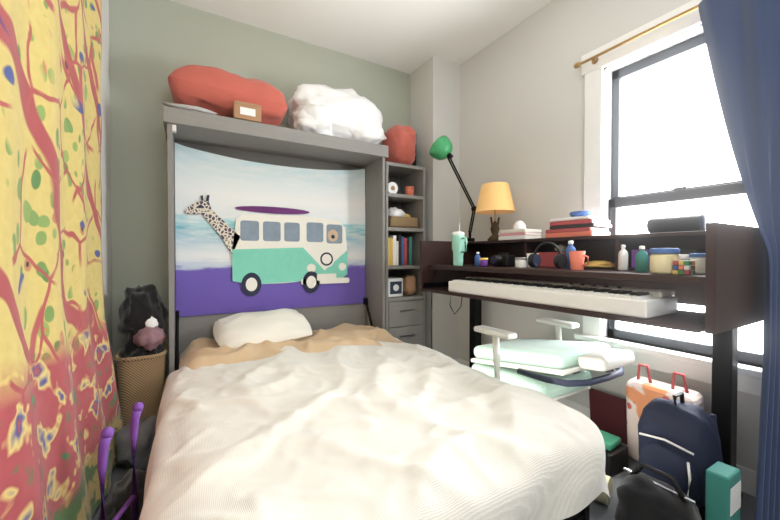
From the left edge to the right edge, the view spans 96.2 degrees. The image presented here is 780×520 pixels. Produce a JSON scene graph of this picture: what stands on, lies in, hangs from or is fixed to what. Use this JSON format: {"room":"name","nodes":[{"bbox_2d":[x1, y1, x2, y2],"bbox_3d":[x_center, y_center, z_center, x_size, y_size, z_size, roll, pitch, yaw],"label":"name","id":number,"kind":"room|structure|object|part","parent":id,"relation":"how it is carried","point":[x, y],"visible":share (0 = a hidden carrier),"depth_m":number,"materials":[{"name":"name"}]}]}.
{"room":"bedroom","nodes":[
{"label":"bedroom","id":0,"kind":"room"},
{"bbox_2d":[101,0,112,357],"bbox_3d":[-0.880,-0.371,0.399,0.200,3.040,4.580,0,1,-30],"label":"wall","id":1,"kind":"structure","parent":0,"point":[106,245],"depth_m":2.30,"materials":[{"name":"white paint"}]},
{"bbox_2d":[0,0,123,519],"bbox_3d":[-1.102,-0.291,1.132,0.139,2.780,2.070,0,1,-30],"label":"curtain","id":2,"kind":"object","parent":1,"relation":"attached to","point":[58,388],"visible":0.97,"depth_m":1.18,"materials":[{"name":"multicoloured fabric"}]},
{"bbox_2d":[109,0,409,397],"bbox_3d":[-0.772,-0.410,3.221,3.210,3.040,0.200,0,1,-30],"label":"wall","id":3,"kind":"structure","parent":0,"point":[149,40],"depth_m":2.57,"materials":[{"name":"green paint"}]},
{"bbox_2d":[170,0,551,73],"bbox_3d":[0.373,-1.952,1.216,3.210,0.100,4.780,0,1,-30],"label":"ceiling","id":4,"kind":"structure","parent":0,"point":[400,35],"depth_m":2.84,"materials":[{"name":"paint"}]},
{"bbox_2d":[92,443,754,519],"bbox_3d":[0.373,1.188,1.260,3.210,0.100,4.780,0,1,-30],"label":"floor","id":5,"kind":"structure","parent":0,"point":[598,510],"depth_m":1.63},
{"bbox_2d":[97,402,143,519],"bbox_3d":[-0.888,0.829,1.187,0.130,0.617,0.290,0,1,-12],"label":"frame","id":6,"kind":"object","parent":5,"relation":"on","point":[107,433],"visible":1,"depth_m":1.21,"materials":[{"name":"plastic"}]},
{"bbox_2d":[98,415,156,519],"bbox_3d":[-1.019,1.000,1.318,0.241,0.249,1.798,0,1,-30],"label":"heap","id":7,"kind":"object","parent":5,"relation":"on","point":[121,493],"visible":0.63,"depth_m":1.78,"materials":[{"name":"black fabric"}]},
{"bbox_2d":[114,284,167,426],"bbox_3d":[-1.593,0.640,2.259,0.275,0.967,0.373,0,1,-30],"label":"wicker hamper","id":8,"kind":"object","parent":5,"relation":"on","point":[141,364],"visible":0.91,"depth_m":2.15,"materials":[{"name":"brown wicker"}]},
{"bbox_2d":[139,106,609,519],"bbox_3d":[-0.327,0.077,2.002,1.723,2.100,2.351,0,1,-30],"label":"bed","id":9,"kind":"object","parent":5,"relation":"on","point":[287,394],"visible":1,"depth_m":1.81,"materials":[{"name":"white fabric"}]},
{"bbox_2d":[162,102,217,114],"bbox_3d":[-1.330,-1.003,2.337,0.324,0.039,0.122,0,1,-30],"label":"cloth","id":10,"kind":"object","parent":9,"relation":"on","point":[181,106],"visible":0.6,"depth_m":2.29,"materials":[{"name":"white fabric"}]},
{"bbox_2d":[168,65,286,125],"bbox_3d":[-1.186,-1.200,2.618,0.798,0.377,0.360,0,1,-25],"label":"bag","id":11,"kind":"object","parent":9,"relation":"on","point":[214,89],"visible":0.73,"depth_m":2.45,"materials":[{"name":"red fabric"}]},
{"bbox_2d":[233,100,260,122],"bbox_3d":[-1.007,-1.040,2.470,0.180,0.116,0.061,0,1,-30],"label":"cardboard box","id":12,"kind":"object","parent":9,"relation":"on","point":[241,110],"visible":0.85,"depth_m":2.44,"materials":[{"name":"brown cardboard"}]},
{"bbox_2d":[213,308,311,347],"bbox_3d":[-0.941,0.511,2.617,0.681,0.239,0.400,0,1,-30],"label":"bed pillow","id":13,"kind":"object","parent":9,"relation":"on","point":[237,330],"depth_m":2.51,"materials":[{"name":"white fabric"}]},
{"bbox_2d":[287,84,386,143],"bbox_3d":[-0.440,-1.224,3.009,0.839,0.462,0.452,0,1,-30],"label":"bundle","id":14,"kind":"object","parent":9,"relation":"on","point":[315,108],"visible":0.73,"depth_m":2.82,"materials":[{"name":"white fabric"}]},
{"bbox_2d":[139,337,609,519],"bbox_3d":[-0.196,0.821,1.786,1.723,0.468,1.828,0,1,-30],"label":"blanket","id":15,"kind":"object","parent":9,"relation":"on","point":[328,428],"depth_m":1.28,"materials":[{"name":"white fabric"}]},
{"bbox_2d":[385,161,424,345],"bbox_3d":[0.053,0.123,3.322,0.418,1.972,0.446,0,1,-30],"label":"bookshelf","id":16,"kind":"object","parent":5,"relation":"on","point":[405,314],"visible":0.5,"depth_m":3.22,"materials":[{"name":"grey laminate"}]},
{"bbox_2d":[388,182,397,193],"bbox_3d":[0.001,-0.647,3.190,0.110,0.110,0.110,0,1,-30],"label":"paper roll","id":17,"kind":"object","parent":16,"relation":"on","point":[392,187],"visible":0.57,"depth_m":3.15,"materials":[{"name":"paper"}]},
{"bbox_2d":[388,277,402,296],"bbox_3d":[0.004,0.248,3.236,0.160,0.170,0.205,0,1,-30],"label":"appliance box","id":18,"kind":"object","parent":16,"relation":"on","point":[395,284],"visible":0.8,"depth_m":3.15,"materials":[{"name":"cardboard"}]},
{"bbox_2d":[382,124,415,164],"bbox_3d":[0.082,-1.063,3.310,0.279,0.396,0.401,0,1,-30],"label":"blanket","id":19,"kind":"object","parent":16,"relation":"on","point":[400,141],"visible":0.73,"depth_m":3.17,"materials":[{"name":"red fabric"}]},
{"bbox_2d":[388,234,411,265],"bbox_3d":[0.040,-0.092,3.258,0.258,0.280,0.205,0,1,-30],"label":"books","id":20,"kind":"object","parent":16,"relation":"on","point":[399,248],"visible":0.69,"depth_m":3.17,"materials":[{"name":"paper"}]},
{"bbox_2d":[388,207,418,228],"bbox_3d":[0.066,-0.394,3.288,0.312,0.201,0.263,0,1,-30],"label":"wicker tray","id":21,"kind":"object","parent":16,"relation":"on","point":[397,218],"visible":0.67,"depth_m":3.17,"materials":[{"name":"brown wicker"}]},
{"bbox_2d":[403,274,415,294],"bbox_3d":[0.181,0.232,3.295,0.144,0.191,0.136,0,1,-30],"label":"paper bag","id":22,"kind":"object","parent":16,"relation":"on","point":[409,281],"visible":0.93,"depth_m":3.25,"materials":[{"name":"paper"}]},
{"bbox_2d":[405,186,413,194],"bbox_3d":[0.183,-0.638,3.265,0.084,0.090,0.099,0,1,6],"label":"mug","id":23,"kind":"object","parent":16,"relation":"on","point":[409,190],"visible":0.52,"depth_m":3.24,"materials":[{"name":"ceramic"}]},
{"bbox_2d":[471,317,634,399],"bbox_3d":[0.957,0.771,2.153,0.685,0.708,0.868,0,1,-30],"label":"office chair","id":24,"kind":"object","parent":5,"relation":"on","point":[558,369],"visible":0.68,"depth_m":1.99,"materials":[{"name":"white plastic"}]},
{"bbox_2d":[420,222,763,519],"bbox_3d":[0.963,0.490,2.174,0.675,1.270,1.810,0,1,-30],"label":"desk","id":25,"kind":"object","parent":5,"relation":"on","point":[731,287],"visible":0.8,"depth_m":1.61,"materials":[{"name":"brown wood"}]},
{"bbox_3d":[0.532,0.600,2.791,0.343,1.032,0.247,0,1,-30],"label":"cable power cord","id":26,"kind":"part","parent":25,"relation":"part of","materials":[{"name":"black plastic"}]},
{"bbox_2d":[429,135,476,241],"bbox_3d":[0.533,-0.594,2.989,0.460,0.869,0.195,0,1,-30],"label":"lamp","id":27,"kind":"object","parent":25,"relation":"on","point":[441,149],"visible":0.98,"depth_m":2.89,"materials":[{"name":"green metal"}]},
{"bbox_2d":[452,223,466,265],"bbox_3d":[0.498,-0.113,2.529,0.093,0.311,0.132,0,1,-3],"label":"tumbler","id":28,"kind":"object","parent":25,"relation":"on","point":[459,239],"visible":1,"depth_m":2.52,"materials":[{"name":"teal plastic"}]},
{"bbox_2d":[474,252,480,265],"bbox_3d":[0.629,-0.008,2.511,0.044,0.102,0.044,0,1,-30],"label":"bottle","id":29,"kind":"object","parent":25,"relation":"on","point":[477,256],"visible":0.92,"depth_m":2.49,"materials":[{"name":"blue plastic"}]},
{"bbox_2d":[479,258,487,265],"bbox_3d":[0.651,0.015,2.432,0.058,0.059,0.057,0,1,-30],"label":"jar","id":30,"kind":"object","parent":25,"relation":"on","point":[483,261],"visible":1,"depth_m":2.41,"materials":[{"name":"plastic"}]},
{"bbox_2d":[475,182,514,240],"bbox_3d":[0.836,-0.388,2.787,0.310,0.475,0.310,0,1,-30],"label":"table lamp","id":31,"kind":"object","parent":25,"relation":"on","point":[495,198],"visible":0.97,"depth_m":2.69,"materials":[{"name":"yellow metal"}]},
{"bbox_2d":[490,253,514,266],"bbox_3d":[0.770,-0.003,2.442,0.145,0.093,0.140,0,1,-30],"label":"camera","id":32,"kind":"object","parent":25,"relation":"on","point":[503,259],"visible":0.99,"depth_m":2.40,"materials":[{"name":"plastic"}]},
{"bbox_2d":[498,220,541,239],"bbox_3d":[0.961,-0.221,2.593,0.180,0.145,0.244,0,1,-30],"label":"books","id":33,"kind":"object","parent":25,"relation":"on","point":[519,231],"visible":0.97,"depth_m":2.52,"materials":[{"name":"white paper"}]},
{"bbox_2d":[515,257,526,267],"bbox_3d":[0.799,0.016,2.136,0.073,0.064,0.072,0,1,-30],"label":"jar","id":34,"kind":"object","parent":25,"relation":"on","point":[520,262],"visible":1,"depth_m":2.11,"materials":[{"name":"plastic"}]},
{"bbox_2d":[526,253,540,266],"bbox_3d":[0.927,0.001,2.262,0.088,0.090,0.076,0,1,24],"label":"cup","id":35,"kind":"object","parent":25,"relation":"on","point":[527,254],"visible":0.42,"depth_m":2.25,"materials":[{"name":"ceramic"}]},
{"bbox_2d":[528,241,567,268],"bbox_3d":[0.909,-0.031,2.026,0.084,0.154,0.200,0,1,-30],"label":"headphones","id":36,"kind":"object","parent":25,"relation":"on","point":[560,260],"visible":1,"depth_m":1.99,"materials":[{"name":"plastic"}]},
{"bbox_2d":[538,244,566,266],"bbox_3d":[1.125,-0.029,2.312,0.140,0.149,0.240,0,1,-30],"label":"box","id":37,"kind":"object","parent":25,"relation":"on","point":[547,258],"visible":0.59,"depth_m":2.31,"materials":[{"name":"red cardboard"}]},
{"bbox_2d":[565,240,575,268],"bbox_3d":[1.035,-0.031,2.006,0.060,0.162,0.060,0,1,-30],"label":"bottle","id":38,"kind":"object","parent":25,"relation":"on","point":[570,247],"visible":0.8,"depth_m":1.99,"materials":[{"name":"blue plastic"}]},
{"bbox_2d":[545,211,611,237],"bbox_3d":[1.183,-0.222,2.208,0.200,0.158,0.314,0,1,-30],"label":"books","id":39,"kind":"object","parent":25,"relation":"on","point":[580,223],"visible":0.96,"depth_m":2.12,"materials":[{"name":"paper"}]},
{"bbox_2d":[569,251,588,269],"bbox_3d":[0.998,0.002,1.864,0.080,0.100,0.092,0,1,7],"label":"cup","id":40,"kind":"object","parent":25,"relation":"on","point":[576,258],"visible":1,"depth_m":1.84,"materials":[{"name":"ceramic"}]},
{"bbox_2d":[584,261,614,267],"bbox_3d":[1.233,0.025,2.064,0.147,0.044,0.209,0,1,-30],"label":"cloth","id":41,"kind":"object","parent":25,"relation":"on","point":[592,264],"visible":0.8,"depth_m":2.01,"materials":[{"name":"yellow fabric"}]},
{"bbox_2d":[618,245,627,270],"bbox_3d":[1.188,-0.013,1.783,0.044,0.132,0.044,0,1,-30],"label":"bottle","id":42,"kind":"object","parent":25,"relation":"on","point":[623,254],"visible":1,"depth_m":1.77,"materials":[{"name":"plastic"}]},
{"bbox_2d":[635,246,648,271],"bbox_3d":[1.166,-0.006,1.620,0.050,0.122,0.050,0,1,-30],"label":"bottle","id":43,"kind":"object","parent":25,"relation":"on","point":[641,258],"visible":1,"depth_m":1.60,"materials":[{"name":"teal plastic"}]},
{"bbox_2d":[649,248,679,273],"bbox_3d":[1.157,0.004,1.476,0.104,0.107,0.102,0,1,-30],"label":"tub","id":44,"kind":"object","parent":25,"relation":"on","point":[661,259],"visible":0.93,"depth_m":1.44,"materials":[{"name":"beige plastic"}]},
{"bbox_2d":[628,249,705,269],"bbox_3d":[1.454,-0.001,1.752,0.170,0.108,0.420,0,1,-30],"label":"organizer","id":45,"kind":"object","parent":25,"relation":"on","point":[682,251],"visible":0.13,"depth_m":1.81,"materials":[{"name":"black plastic"}]},
{"bbox_2d":[647,214,707,232],"bbox_3d":[1.433,-0.176,1.755,0.080,0.082,0.232,0,1,-30],"label":"cylinder","id":46,"kind":"object","parent":25,"relation":"on","point":[692,222],"visible":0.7,"depth_m":1.72,"materials":[{"name":"black plastic"}]},
{"bbox_2d":[638,392,723,507],"bbox_3d":[1.305,0.846,1.591,0.310,0.480,0.301,0,1,-30],"label":"backpack","id":47,"kind":"object","parent":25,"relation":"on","point":[679,439],"visible":0.73,"depth_m":1.51,"materials":[{"name":"fabric"}]},
{"bbox_2d":[673,261,694,274],"bbox_3d":[1.182,0.031,1.408,0.056,0.056,0.056,0,1,-30],"label":"cube","id":48,"kind":"object","parent":25,"relation":"on","point":[679,267],"visible":1,"depth_m":1.39,"materials":[{"name":"multicoloured plastic"}]},
{"bbox_2d":[679,254,689,260],"bbox_3d":[1.329,0.015,1.599,0.062,0.082,0.062,0,1,-30],"label":"jar","id":49,"kind":"object","parent":25,"relation":"on","point":[682,257],"visible":0.31,"depth_m":1.57,"materials":[{"name":"plastic"}]},
{"bbox_2d":[689,253,705,273],"bbox_3d":[1.301,0.015,1.467,0.073,0.086,0.072,0,1,-30],"label":"jar","id":50,"kind":"object","parent":25,"relation":"on","point":[699,258],"visible":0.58,"depth_m":1.44,"materials":[{"name":"plastic"}]},
{"bbox_2d":[594,475,612,504],"bbox_3d":[0.910,1.066,1.718,0.291,0.126,0.126,1,1,44],"label":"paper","id":51,"kind":"object","parent":5,"relation":"on","point":[602,497],"visible":0.14,"depth_m":1.60,"materials":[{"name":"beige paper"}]},
{"bbox_2d":[589,388,626,444],"bbox_3d":[1.382,0.984,2.220,0.044,0.280,0.220,0,1,-30],"label":"board","id":52,"kind":"object","parent":5,"relation":"on","point":[608,412],"visible":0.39,"depth_m":2.20,"materials":[{"name":"red wood"}]},
{"bbox_2d":[600,430,627,476],"bbox_3d":[1.176,1.047,1.918,0.180,0.163,0.160,0,1,-30],"label":"storage box","id":53,"kind":"object","parent":5,"relation":"on","point":[616,453],"visible":0.48,"depth_m":1.85,"materials":[{"name":"black plastic"}]},
{"bbox_2d":[614,462,701,519],"bbox_3d":[1.058,0.980,1.387,0.206,0.305,0.283,0,1,-30],"label":"duffel bag","id":54,"kind":"object","parent":5,"relation":"on","point":[641,496],"visible":1,"depth_m":1.35,"materials":[{"name":"fabric"}]},
{"bbox_2d":[626,363,703,460],"bbox_3d":[1.465,0.850,1.874,0.176,0.552,0.320,0,1,-30],"label":"tote bag","id":55,"kind":"object","parent":5,"relation":"on","point":[640,391],"visible":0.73,"depth_m":1.90,"materials":[{"name":"white fabric"}]},
{"bbox_2d":[705,461,740,519],"bbox_3d":[1.270,0.967,1.334,0.120,0.340,0.074,0,1,-30],"label":"box","id":56,"kind":"object","parent":5,"relation":"on","point":[723,481],"visible":1,"depth_m":1.31,"materials":[{"name":"teal cardboard"}]},
{"bbox_2d":[410,55,459,358],"bbox_3d":[0.452,-0.415,3.581,0.330,3.040,0.400,0,1,-30],"label":"wall column","id":57,"kind":"structure","parent":0,"point":[435,85],"depth_m":3.41,"materials":[{"name":"beige paint"}]},
{"bbox_2d":[459,0,761,471],"bbox_3d":[1.727,-0.392,1.904,0.200,3.040,4.580,0,1,-30],"label":"wall","id":58,"kind":"structure","parent":0,"point":[522,95],"depth_m":2.68,"materials":[{"name":"beige paint"}]},
{"bbox_2d":[454,359,756,496],"bbox_3d":[0.373,1.077,1.258,2.810,0.120,4.380,0,1,-30],"label":"baseboard","id":59,"kind":"structure","parent":58,"relation":"attached to","point":[748,476],"depth_m":1.71,"materials":[{"name":"paint"}]},
{"bbox_2d":[574,4,698,68],"bbox_3d":[1.707,-1.298,1.601,0.064,0.043,1.798,0,1,-30],"label":"curtain rod","id":60,"kind":"object","parent":58,"relation":"attached to","point":[594,58],"visible":1,"depth_m":2.05,"materials":[{"name":"gold metal"}]},
{"bbox_2d":[698,0,779,519],"bbox_3d":[1.670,-0.101,1.219,0.408,2.358,1.088,0,1,-30],"label":"curtain","id":61,"kind":"object","parent":60,"relation":"hanging from","point":[742,37],"visible":1,"depth_m":1.48,"materials":[{"name":"fabric"}]},
{"bbox_2d":[574,0,763,395],"bbox_3d":[1.601,-0.370,1.953,0.180,2.015,1.080,0,1,-30],"label":"window","id":62,"kind":"structure","parent":58,"relation":"in","point":[602,130],"depth_m":2.14,"materials":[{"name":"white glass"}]},
{"label":"outside","id":63,"kind":"structure","parent":0,"visible":0},
{"bbox_2d":[618,45,762,353],"bbox_3d":[2.180,-0.625,2.116,0.001,4.500,4.500,0,1,-30],"label":"sky","id":64,"kind":"structure","parent":63,"point":[674,134],"depth_m":2.42,"materials":[{"name":"white"}]}
]}

